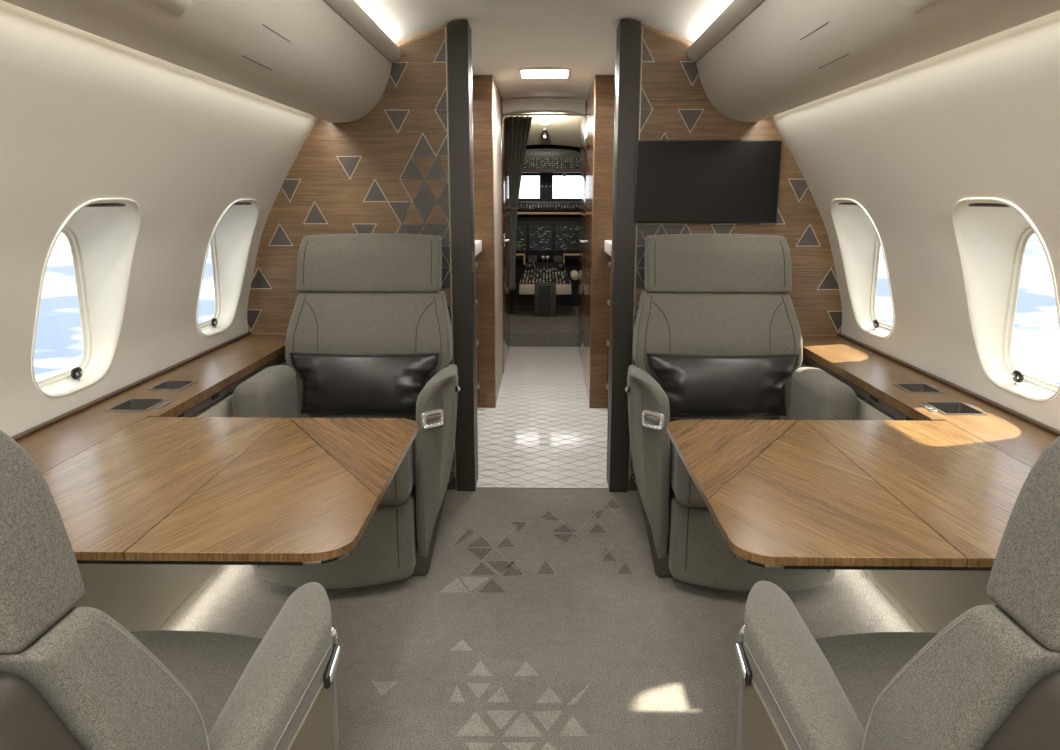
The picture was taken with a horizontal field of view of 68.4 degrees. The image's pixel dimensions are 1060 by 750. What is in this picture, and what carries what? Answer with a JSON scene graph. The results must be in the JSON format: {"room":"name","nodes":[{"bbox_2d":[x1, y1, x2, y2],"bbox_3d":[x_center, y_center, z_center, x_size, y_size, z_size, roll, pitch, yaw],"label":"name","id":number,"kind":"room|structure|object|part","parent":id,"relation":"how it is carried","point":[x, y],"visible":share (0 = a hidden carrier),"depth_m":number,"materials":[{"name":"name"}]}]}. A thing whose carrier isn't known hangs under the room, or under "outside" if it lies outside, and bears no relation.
{"room":"aircraft cabin","nodes":[
{"label":"aircraft cabin","id":0,"kind":"room"},
{"bbox_2d":[0,0,318,436],"bbox_3d":[-0.963,-0.047,0.549,0.423,1.000,5.060,0,13,1],"label":"wall","id":1,"kind":"structure","parent":0,"point":[85,116],"depth_m":1.81,"materials":[{"name":"beige plastic"}]},
{"bbox_2d":[31,198,140,397],"bbox_3d":[-1.100,-0.193,1.923,0.212,0.475,0.384,0,13,1],"label":"window","id":2,"kind":"structure","parent":1,"relation":"in","point":[101,234],"depth_m":2.07,"materials":[{"name":"white plastic"}]},
{"bbox_2d":[80,202,124,206],"bbox_3d":[-1.026,-0.410,1.873,0.024,0.012,0.170,0,13,1],"label":"shade","id":3,"kind":"object","parent":2,"relation":"attached to","point":[97,204],"depth_m":1.87,"materials":[{"name":"brown metal"}]},
{"bbox_2d":[12,332,285,473],"bbox_3d":[-1.054,0.410,0.651,0.229,0.064,5.056,0,13,1],"label":"ledge","id":4,"kind":"object","parent":1,"relation":"attached to","point":[185,388],"visible":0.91,"depth_m":2.12,"materials":[{"name":"brown wood"}]},
{"bbox_3d":[-1.160,0.383,0.645,0.017,0.008,5.054,0,13,1],"label":"trim","id":5,"kind":"part","parent":4,"relation":"part of","materials":[{"name":"brown wood"}]},
{"bbox_2d":[42,417,418,565],"bbox_3d":[-0.611,0.209,1.551,0.682,0.047,0.750,0,13,1],"label":"dining table","id":6,"kind":"object","parent":4,"relation":"attached to","point":[156,490],"visible":0.97,"depth_m":1.44,"materials":[{"name":"brown wood"}]},
{"bbox_3d":[-0.608,0.204,1.550,0.668,0.008,0.742,0,13,1],"label":"underside panel","id":7,"kind":"part","parent":6,"relation":"part of","materials":[{"name":"brown wood"}]},
{"bbox_3d":[-0.430,0.169,1.657,0.325,0.014,0.520,0,13,1],"label":"corner panel","id":8,"kind":"part","parent":6,"relation":"part of","materials":[{"name":"brown wood"}]},
{"bbox_3d":[-0.931,0.008,2.531,0.037,0.028,1.204,0,13,1],"label":"rail","id":9,"kind":"part","parent":4,"relation":"part of","materials":[{"name":"brown wood"}]},
{"bbox_2d":[75,359,304,631],"bbox_3d":[-0.997,0.723,0.720,0.088,0.622,5.056,0,13,1],"label":"wall panel","id":10,"kind":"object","parent":1,"relation":"attached to","point":[140,597],"depth_m":1.94,"materials":[{"name":"beige plastic"}]},
{"bbox_2d":[196,199,259,336],"bbox_3d":[-1.086,-0.381,2.767,0.212,0.475,0.384,0,13,1],"label":"window","id":11,"kind":"structure","parent":1,"relation":"in","point":[229,244],"depth_m":2.92,"materials":[{"name":"white plastic"}]},
{"bbox_2d":[231,201,251,204],"bbox_3d":[-1.011,-0.599,2.717,0.024,0.012,0.170,0,13,1],"label":"shade","id":12,"kind":"object","parent":11,"relation":"attached to","point":[237,202],"depth_m":2.71,"materials":[{"name":"brown metal"}]},
{"bbox_2d":[493,78,502,401],"bbox_3d":[-0.222,-0.807,4.788,0.056,1.835,0.850,0,13,1],"label":"wall","id":13,"kind":"structure","parent":0,"point":[496,95],"depth_m":4.75,"materials":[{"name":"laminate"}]},
{"bbox_2d":[501,96,509,373],"bbox_3d":[-0.188,-1.012,5.705,0.102,1.835,1.030,0,13,1],"label":"door","id":14,"kind":"structure","parent":13,"relation":"in","point":[504,119],"depth_m":5.58,"materials":[{"name":"brown wood"}]},
{"bbox_2d":[167,347,917,749],"bbox_3d":[0.036,0.675,2.359,2.200,0.006,8.310,0,13,1],"label":"floor","id":15,"kind":"structure","parent":0,"point":[541,617],"depth_m":2.25,"materials":[{"name":"beige carpet"}]},
{"bbox_2d":[0,430,340,749],"bbox_3d":[-0.591,0.465,0.873,0.683,1.057,0.827,0,13,1],"label":"seat","id":16,"kind":"object","parent":15,"relation":"on","point":[72,677],"visible":1,"depth_m":0.62,"materials":[{"name":"beige fabric"}]},
{"bbox_3d":[-0.593,0.376,0.708,0.573,0.419,0.224,0,13,1],"label":"backrest","id":17,"kind":"part","parent":16,"relation":"part of","materials":[{"name":"beige fabric"}]},
{"bbox_2d":[130,630,261,736],"bbox_3d":[-0.579,0.554,1.089,0.396,0.208,0.424,0,13,1],"label":"seat cushion","id":18,"kind":"object","parent":16,"relation":"on","point":[209,665],"depth_m":1.19,"materials":[{"name":"beige fabric"}]},
{"bbox_3d":[-0.317,0.604,0.990,0.125,0.563,0.465,0,13,1],"label":"armrest","id":19,"kind":"part","parent":16,"relation":"part of","materials":[{"name":"beige fabric"}]},
{"bbox_3d":[-0.312,0.645,0.857,0.110,0.464,0.446,0,13,1],"label":"inset panel","id":20,"kind":"part","parent":16,"relation":"part of","materials":[{"name":"beige leather"}]},
{"bbox_3d":[-0.310,0.390,1.160,0.074,0.052,0.010,11,17,41],"label":"recline handle","id":21,"kind":"part","parent":16,"relation":"part of","materials":[{"name":"silver metal"}]},
{"bbox_3d":[-0.251,0.369,0.998,0.007,0.023,0.048,0,13,1],"label":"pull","id":22,"kind":"part","parent":16,"relation":"part of","materials":[{"name":"silver metal"}]},
{"bbox_2d":[232,233,459,588],"bbox_3d":[-0.561,0.073,2.625,0.683,1.057,0.827,0,13,1],"label":"seat","id":23,"kind":"object","parent":15,"relation":"on","point":[361,293],"visible":0.71,"depth_m":2.67,"materials":[{"name":"beige fabric"}]},
{"bbox_3d":[-0.832,0.262,2.530,0.147,0.550,0.316,0,13,1],"label":"window armrest","id":24,"kind":"part","parent":23,"relation":"part of","materials":[{"name":"beige fabric"}]},
{"bbox_2d":[290,352,439,414],"bbox_3d":[-0.554,0.029,2.620,0.504,0.208,0.109,0,13,0],"label":"lumbar pillow","id":25,"kind":"object","parent":23,"relation":"on","point":[331,383],"visible":0.98,"depth_m":2.58,"materials":[{"name":"black leather"}]},
{"bbox_3d":[-0.558,-0.077,2.737,0.573,0.419,0.224,0,13,1],"label":"backrest","id":26,"kind":"part","parent":23,"relation":"part of","materials":[{"name":"beige fabric"}]},
{"bbox_2d":[378,436,415,504],"bbox_3d":[-0.555,0.246,2.468,0.396,0.208,0.424,0,13,1],"label":"seat cushion","id":27,"kind":"object","parent":23,"relation":"on","point":[401,490],"depth_m":2.30,"materials":[{"name":"beige fabric"}]},
{"bbox_3d":[-0.553,0.410,2.683,0.390,0.202,0.520,0,13,1],"label":"seat frame","id":28,"kind":"part","parent":23,"relation":"part of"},
{"bbox_3d":[-0.290,0.130,2.325,0.074,0.052,0.010,-11,16,-39],"label":"recline handle","id":29,"kind":"part","parent":23,"relation":"part of","materials":[{"name":"silver metal"}]},
{"bbox_3d":[-0.290,0.251,2.569,0.125,0.563,0.465,0,13,1],"label":"armrest","id":30,"kind":"part","parent":23,"relation":"part of","materials":[{"name":"beige fabric"}]},
{"bbox_3d":[-0.281,0.232,2.708,0.110,0.464,0.446,0,13,1],"label":"inset panel","id":31,"kind":"part","parent":23,"relation":"part of","materials":[{"name":"grey leather"}]},
{"bbox_2d":[447,20,477,490],"bbox_3d":[-0.262,-0.422,3.108,0.077,1.815,0.160,0,13,1],"label":"door frame","id":32,"kind":"structure","parent":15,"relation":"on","point":[459,32],"depth_m":3.02,"materials":[{"name":"brown metal"}]},
{"bbox_2d":[475,255,479,409],"bbox_3d":[-0.606,-0.132,3.866,0.633,0.878,1.142,0,13,1],"label":"base cabinet","id":33,"kind":"object","parent":15,"relation":"on","point":[476,257],"visible":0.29,"depth_m":4.33,"materials":[{"name":"brown wood"}]},
{"bbox_3d":[-0.304,-0.504,4.025,0.016,0.195,0.645,0,13,1],"label":"drawer","id":34,"kind":"part","parent":33,"relation":"part of","materials":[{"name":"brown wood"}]},
{"bbox_3d":[-0.304,-0.294,4.072,0.016,0.215,0.645,0,13,1],"label":"drawer","id":35,"kind":"part","parent":33,"relation":"part of","materials":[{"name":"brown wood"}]},
{"bbox_3d":[-0.304,-0.067,4.123,0.016,0.230,0.645,0,13,1],"label":"drawer","id":36,"kind":"part","parent":33,"relation":"part of","materials":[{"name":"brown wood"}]},
{"bbox_2d":[475,240,481,255],"bbox_3d":[-0.601,-0.592,3.763,0.652,0.062,1.142,0,13,1],"label":"countertop","id":37,"kind":"structure","parent":33,"relation":"on","point":[478,243],"depth_m":4.08,"materials":[{"name":"white stone"}]},
{"bbox_3d":[-0.304,0.145,4.170,0.016,0.185,0.645,0,13,1],"label":"drawer","id":38,"kind":"part","parent":33,"relation":"part of","materials":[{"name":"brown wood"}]},
{"bbox_2d":[605,255,610,409],"bbox_3d":[0.731,-0.127,3.844,0.633,0.878,1.142,0,13,1],"label":"base cabinet","id":39,"kind":"object","parent":15,"relation":"on","point":[609,262],"visible":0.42,"depth_m":4.31,"materials":[{"name":"brown wood"}]},
{"bbox_3d":[0.438,0.148,4.158,0.016,0.185,0.645,0,13,1],"label":"drawer","id":40,"kind":"part","parent":39,"relation":"part of","materials":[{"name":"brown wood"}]},
{"bbox_2d":[604,240,611,255],"bbox_3d":[0.727,-0.587,3.741,0.652,0.062,1.142,0,13,1],"label":"countertop","id":41,"kind":"structure","parent":39,"relation":"on","point":[607,243],"depth_m":4.09,"materials":[{"name":"white stone"}]},
{"bbox_3d":[0.438,-0.064,4.111,0.016,0.230,0.645,0,13,1],"label":"drawer","id":42,"kind":"part","parent":39,"relation":"part of","materials":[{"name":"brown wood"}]},
{"bbox_3d":[0.438,-0.291,4.060,0.016,0.215,0.645,0,13,1],"label":"drawer","id":43,"kind":"part","parent":39,"relation":"part of","materials":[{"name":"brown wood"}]},
{"bbox_3d":[0.438,-0.501,4.013,0.016,0.195,0.645,0,13,1],"label":"drawer","id":44,"kind":"part","parent":39,"relation":"part of","materials":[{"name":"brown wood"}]},
{"bbox_2d":[606,19,640,491],"bbox_3d":[0.365,-0.419,3.098,0.077,1.815,0.160,0,13,1],"label":"door frame","id":45,"kind":"structure","parent":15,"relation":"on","point":[628,31],"depth_m":3.01,"materials":[{"name":"brown metal"}]},
{"bbox_2d":[625,234,856,591],"bbox_3d":[0.645,0.078,2.606,0.683,1.057,0.827,0,13,1],"label":"seat","id":46,"kind":"object","parent":15,"relation":"on","point":[703,294],"visible":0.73,"depth_m":2.65,"materials":[{"name":"beige fabric"}]},
{"bbox_3d":[0.366,0.234,2.697,0.110,0.464,0.446,0,13,1],"label":"inset panel","id":47,"kind":"part","parent":46,"relation":"part of","materials":[{"name":"grey leather"}]},
{"bbox_3d":[0.372,0.253,2.558,0.125,0.563,0.465,0,13,1],"label":"armrest","id":48,"kind":"part","parent":46,"relation":"part of","materials":[{"name":"beige fabric"}]},
{"bbox_3d":[0.364,0.132,2.315,0.074,0.052,0.010,11,17,41],"label":"recline handle","id":49,"kind":"part","parent":46,"relation":"part of","materials":[{"name":"silver metal"}]},
{"bbox_3d":[0.637,0.414,2.664,0.390,0.202,0.520,0,13,1],"label":"seat frame","id":50,"kind":"part","parent":46,"relation":"part of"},
{"bbox_2d":[670,439,706,507],"bbox_3d":[0.633,0.250,2.448,0.396,0.208,0.424,0,13,1],"label":"seat cushion","id":51,"kind":"object","parent":46,"relation":"on","point":[684,493],"depth_m":2.28,"materials":[{"name":"beige fabric"}]},
{"bbox_3d":[0.647,-0.073,2.717,0.573,0.419,0.224,0,13,1],"label":"backrest","id":52,"kind":"part","parent":46,"relation":"part of","materials":[{"name":"beige fabric"}]},
{"bbox_2d":[646,353,798,416],"bbox_3d":[0.639,0.034,2.601,0.504,0.208,0.108,1,13,3],"label":"lumbar pillow","id":53,"kind":"object","parent":46,"relation":"on","point":[755,385],"visible":0.9,"depth_m":2.56,"materials":[{"name":"black leather"}]},
{"bbox_3d":[0.911,0.269,2.502,0.147,0.550,0.316,0,13,1],"label":"window armrest","id":54,"kind":"part","parent":46,"relation":"part of","materials":[{"name":"beige fabric"}]},
{"bbox_2d":[735,436,1059,749],"bbox_3d":[0.608,0.466,0.868,0.683,1.057,0.827,0,13,1],"label":"seat","id":55,"kind":"object","parent":15,"relation":"on","point":[989,679],"visible":1,"depth_m":0.64,"materials":[{"name":"beige fabric"}]},
{"bbox_3d":[0.273,0.368,1.004,0.007,0.023,0.048,0,13,1],"label":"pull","id":56,"kind":"part","parent":55,"relation":"part of","materials":[{"name":"silver metal"}]},
{"bbox_3d":[0.337,0.390,1.164,0.074,0.052,0.010,-11,16,-39],"label":"recline handle","id":57,"kind":"part","parent":55,"relation":"part of","materials":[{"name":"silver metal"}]},
{"bbox_3d":[0.327,0.644,0.861,0.110,0.464,0.446,0,13,1],"label":"inset panel","id":58,"kind":"part","parent":55,"relation":"part of","materials":[{"name":"beige leather"}]},
{"bbox_3d":[0.337,0.603,0.995,0.125,0.563,0.465,0,13,1],"label":"armrest","id":59,"kind":"part","parent":55,"relation":"part of","materials":[{"name":"beige fabric"}]},
{"bbox_2d":[815,632,937,729],"bbox_3d":[0.602,0.555,1.084,0.396,0.208,0.424,0,13,1],"label":"seat cushion","id":60,"kind":"object","parent":55,"relation":"on","point":[863,664],"depth_m":1.19,"materials":[{"name":"beige fabric"}]},
{"bbox_3d":[0.605,0.377,0.703,0.573,0.419,0.224,0,13,1],"label":"backrest","id":61,"kind":"part","parent":55,"relation":"part of","materials":[{"name":"beige fabric"}]},
{"bbox_2d":[472,75,614,407],"bbox_3d":[0.073,-0.701,4.343,2.000,1.822,0.055,0,13,1],"label":"wall","id":62,"kind":"structure","parent":0,"point":[604,87],"depth_m":4.29,"materials":[{"name":"brown wood"}]},
{"bbox_2d":[355,0,732,100],"bbox_3d":[0.036,-1.053,2.019,2.100,0.283,8.400,0,13,1],"label":"ceiling","id":63,"kind":"structure","parent":0,"point":[508,36],"depth_m":2.97,"materials":[{"name":"white plastic"}]},
{"bbox_2d":[2,0,400,122],"bbox_3d":[-0.655,-0.526,0.435,0.278,0.265,5.056,0,13,1],"label":"bin","id":64,"kind":"object","parent":63,"relation":"attached to","point":[329,60],"visible":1,"depth_m":1.81,"materials":[{"name":"beige plastic"}]},
{"bbox_3d":[-0.541,-0.628,0.410,0.050,0.054,5.056,0,13,1],"label":"bin nose rail","id":65,"kind":"part","parent":64,"relation":"part of","materials":[{"name":"beige plastic"}]},
{"bbox_2d":[508,114,579,115],"bbox_3d":[0.108,-1.979,5.930,0.560,0.016,0.016,0,13,1],"label":"rail","id":66,"kind":"object","parent":63,"relation":"attached to","point":[513,114],"visible":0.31,"depth_m":5.92,"materials":[{"name":"metal"}]},
{"bbox_2d":[508,116,531,286],"bbox_3d":[-0.076,-1.333,6.074,0.189,1.300,0.084,0,13,1],"label":"curtain","id":67,"kind":"object","parent":66,"relation":"hanging from","point":[518,127],"visible":1,"depth_m":6.02,"materials":[{"name":"grey fabric"}]},
{"bbox_2d":[503,99,585,116],"bbox_3d":[0.092,-1.801,5.258,0.560,0.100,0.150,0,13,1],"label":"trim","id":68,"kind":"structure","parent":63,"relation":"attached to","point":[510,106],"depth_m":5.18,"materials":[{"name":"beige plastic"}]},
{"bbox_2d":[519,67,570,77],"bbox_3d":[0.080,-1.629,4.205,0.275,0.016,0.290,0,13,1],"label":"recessed light","id":69,"kind":"object","parent":63,"relation":"in","point":[532,72],"visible":0.95,"depth_m":4.14,"materials":[{"name":"white plastic"}]},
{"bbox_2d":[521,70,568,77],"bbox_3d":[0.080,-1.622,4.207,0.250,0.003,0.265,0,13,1],"label":"diffuser","id":70,"kind":"object","parent":69,"relation":"attached to","point":[524,73],"depth_m":4.20,"materials":[{"name":"white plastic"}]},
{"bbox_2d":[687,0,1059,121],"bbox_3d":[0.673,-0.521,0.413,0.278,0.265,5.056,0,13,1],"label":"bin","id":71,"kind":"object","parent":63,"relation":"attached to","point":[758,60],"visible":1,"depth_m":1.81,"materials":[{"name":"beige plastic"}]},
{"bbox_3d":[0.559,-0.624,0.392,0.050,0.054,5.056,0,13,1],"label":"bin nose rail","id":72,"kind":"part","parent":71,"relation":"part of","materials":[{"name":"beige plastic"}]},
{"bbox_2d":[510,306,577,346],"bbox_3d":[0.121,-0.495,7.373,2.000,0.138,1.990,0,13,1],"label":"floor","id":73,"kind":"structure","parent":0,"point":[526,330],"depth_m":6.60,"materials":[{"name":"carpet"}]},
{"bbox_2d":[510,258,515,313],"bbox_3d":[-0.170,-0.877,7.386,0.075,0.601,0.050,0,13,1],"label":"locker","id":74,"kind":"object","parent":73,"relation":"on","point":[512,293],"visible":0.3,"depth_m":7.40,"materials":[{"name":"black"}]},
{"bbox_2d":[519,256,571,316],"bbox_3d":[0.145,-0.858,7.431,0.490,0.545,0.458,0,13,1],"label":"pedestal","id":75,"kind":"object","parent":73,"relation":"on","point":[544,280],"visible":1,"depth_m":7.26,"materials":[{"name":"black plastic"}]},
{"bbox_2d":[526,263,532,269],"bbox_3d":[-0.004,-1.033,7.445,0.070,0.060,0.100,0,13,1],"label":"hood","id":76,"kind":"object","parent":75,"relation":"attached to","point":[529,266],"depth_m":7.40,"materials":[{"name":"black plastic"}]},
{"bbox_3d":[0.126,-1.061,7.423,0.036,0.146,0.043,0,13,1],"label":"throttle lever","id":77,"kind":"part","parent":75,"relation":"part of","materials":[{"name":"metal"}]},
{"bbox_3d":[0.137,-0.685,7.240,0.100,0.290,0.008,0,13,1],"label":"kick plate","id":78,"kind":"part","parent":75,"relation":"part of","materials":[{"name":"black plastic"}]},
{"bbox_3d":[0.145,-0.741,7.434,0.200,0.315,0.404,0,13,1],"label":"pedestal leg","id":79,"kind":"part","parent":75,"relation":"part of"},
{"bbox_2d":[557,263,564,269],"bbox_3d":[0.296,-1.032,7.440,0.070,0.060,0.100,0,13,1],"label":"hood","id":80,"kind":"object","parent":75,"relation":"attached to","point":[560,266],"depth_m":7.39,"materials":[{"name":"black"}]},
{"bbox_2d":[570,270,578,285],"bbox_3d":[0.601,-0.998,6.967,0.470,1.020,0.568,0,13,1],"label":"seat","id":81,"kind":"object","parent":73,"relation":"on","point":[574,274],"visible":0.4,"depth_m":6.93,"materials":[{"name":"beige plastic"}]},
{"bbox_3d":[0.402,-0.901,7.037,0.070,0.070,0.260,0,13,1],"label":"armrest","id":82,"kind":"part","parent":81,"relation":"part of","materials":[{"name":"beige leather"}]},
{"bbox_2d":[247,23,841,490],"bbox_3d":[0.051,-0.416,3.072,2.425,1.830,0.062,0,13,1],"label":"wall","id":83,"kind":"structure","parent":0,"point":[385,170],"depth_m":2.98,"materials":[{"name":"brown wood"}]},
{"bbox_2d":[634,140,781,222],"bbox_3d":[0.667,-0.729,2.945,0.540,0.302,0.030,0,13,1],"label":"wall screen","id":84,"kind":"object","parent":83,"relation":"attached to","point":[677,181],"visible":1,"depth_m":2.93,"materials":[{"name":"black glass"}]},
{"bbox_2d":[509,113,580,147],"bbox_3d":[0.117,-2.143,6.764,1.600,0.472,1.300,0,13,1],"label":"ceiling","id":85,"kind":"structure","parent":0,"point":[563,130],"depth_m":7.03,"materials":[{"name":"beige plastic"}]},
{"bbox_2d":[541,129,547,138],"bbox_3d":[0.134,-2.179,7.021,0.064,0.106,0.064,0,13,1],"label":"standby compass","id":86,"kind":"object","parent":85,"relation":"attached to","point":[544,134],"visible":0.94,"depth_m":7.00,"materials":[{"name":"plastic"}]},
{"bbox_2d":[537,117,552,124],"bbox_3d":[0.129,-2.206,6.744,0.131,0.075,0.117,-2,13,-7],"label":"dome light","id":87,"kind":"object","parent":85,"relation":"attached to","point":[542,120],"visible":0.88,"depth_m":6.73,"materials":[{"name":"white plastic"}]},
{"bbox_2d":[522,148,579,172],"bbox_3d":[0.170,-2.077,7.557,0.800,0.225,0.210,0,13,1],"label":"switch panel","id":88,"kind":"object","parent":85,"relation":"attached to","point":[540,160],"visible":0.77,"depth_m":7.46,"materials":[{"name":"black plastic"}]},
{"bbox_2d":[516,145,580,305],"bbox_3d":[0.133,-1.627,7.846,2.000,1.900,0.093,0,13,1],"label":"windshield frame","id":89,"kind":"object","parent":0,"point":[546,179],"visible":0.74,"depth_m":7.82,"materials":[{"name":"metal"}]},
{"bbox_2d":[516,202,579,264],"bbox_3d":[0.130,-1.404,7.708,1.600,0.605,0.280,0,13,1],"label":"panel","id":90,"kind":"object","parent":89,"relation":"attached to","point":[551,236],"visible":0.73,"depth_m":7.63,"materials":[{"name":"black plastic"}]},
{"bbox_3d":[-0.108,-1.142,7.679,0.127,0.107,0.024,0,13,1],"label":"panel trim","id":91,"kind":"part","parent":90,"relation":"part of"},
{"bbox_3d":[0.130,-1.360,7.754,1.600,0.420,0.210,0,13,1],"label":"panel","id":92,"kind":"part","parent":90,"relation":"part of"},
{"bbox_3d":[0.425,-1.140,7.670,0.207,0.107,0.024,0,13,1],"label":"panel trim","id":93,"kind":"part","parent":90,"relation":"part of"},
{"bbox_2d":[583,78,594,399],"bbox_3d":[0.383,-0.798,4.745,0.054,1.835,0.780,0,13,1],"label":"wall","id":94,"kind":"structure","parent":0,"point":[590,96],"depth_m":4.74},
{"bbox_2d":[578,101,586,366],"bbox_3d":[0.393,-1.003,5.664,0.094,1.835,1.095,0,13,1],"label":"door","id":95,"kind":"structure","parent":94,"relation":"in","point":[583,119],"depth_m":5.72,"materials":[{"name":"brown wood"}]},
{"bbox_2d":[770,10,1059,430],"bbox_3d":[0.980,-0.040,0.517,0.423,1.000,5.060,0,13,1],"label":"wall","id":96,"kind":"structure","parent":0,"point":[980,118],"depth_m":2.03,"materials":[{"name":"white plastic"}]},
{"bbox_2d":[830,199,893,337],"bbox_3d":[1.177,-0.373,2.730,0.212,0.475,0.384,0,13,1],"label":"window","id":97,"kind":"structure","parent":96,"relation":"in","point":[859,240],"depth_m":2.88,"materials":[{"name":"white plastic"}]},
{"bbox_2d":[839,202,857,204],"bbox_3d":[1.103,-0.591,2.683,0.024,0.012,0.170,0,13,1],"label":"shade","id":98,"kind":"object","parent":97,"relation":"attached to","point":[840,203],"depth_m":2.68,"materials":[{"name":"brown metal"}]},
{"bbox_2d":[782,360,996,632],"bbox_3d":[1.015,0.731,0.687,0.088,0.622,5.056,0,13,1],"label":"wall panel","id":99,"kind":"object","parent":96,"relation":"attached to","point":[930,600],"depth_m":1.99,"materials":[{"name":"beige plastic"}]},
{"bbox_2d":[802,333,1059,467],"bbox_3d":[1.071,0.418,0.616,0.229,0.064,5.056,0,13,1],"label":"ledge","id":100,"kind":"object","parent":96,"relation":"attached to","point":[903,390],"visible":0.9,"depth_m":2.13,"materials":[{"name":"brown wood"}]},
{"bbox_2d":[667,420,1031,570],"bbox_3d":[0.659,0.214,1.531,0.682,0.047,0.750,0,13,1],"label":"dining table","id":101,"kind":"object","parent":100,"relation":"attached to","point":[780,494],"visible":0.98,"depth_m":1.44,"materials":[{"name":"brown wood"}]},
{"bbox_3d":[0.483,0.172,1.642,0.325,0.014,0.520,0,13,1],"label":"corner panel","id":102,"kind":"part","parent":101,"relation":"part of","materials":[{"name":"brown wood"}]},
{"bbox_3d":[0.656,0.209,1.530,0.668,0.008,0.742,0,13,1],"label":"underside panel","id":103,"kind":"part","parent":101,"relation":"part of","materials":[{"name":"brown wood"}]},
{"bbox_3d":[1.012,0.015,2.499,0.037,0.028,1.204,0,13,1],"label":"rail","id":104,"kind":"part","parent":100,"relation":"part of","materials":[{"name":"brown wood"}]},
{"bbox_3d":[1.177,0.391,0.608,0.017,0.008,5.054,0,13,1],"label":"trim","id":105,"kind":"part","parent":100,"relation":"part of","materials":[{"name":"brown wood"}]},
{"bbox_2d":[952,198,1059,401],"bbox_3d":[1.163,-0.184,1.886,0.212,0.475,0.384,0,13,1],"label":"window","id":106,"kind":"structure","parent":96,"relation":"in","point":[992,235],"depth_m":2.03,"materials":[{"name":"white plastic"}]},
{"bbox_2d":[968,203,1013,206],"bbox_3d":[1.089,-0.402,1.839,0.024,0.012,0.170,0,13,1],"label":"shade","id":107,"kind":"object","parent":106,"relation":"attached to","point":[969,204],"depth_m":1.84,"materials":[{"name":"brown metal"}]}
]}

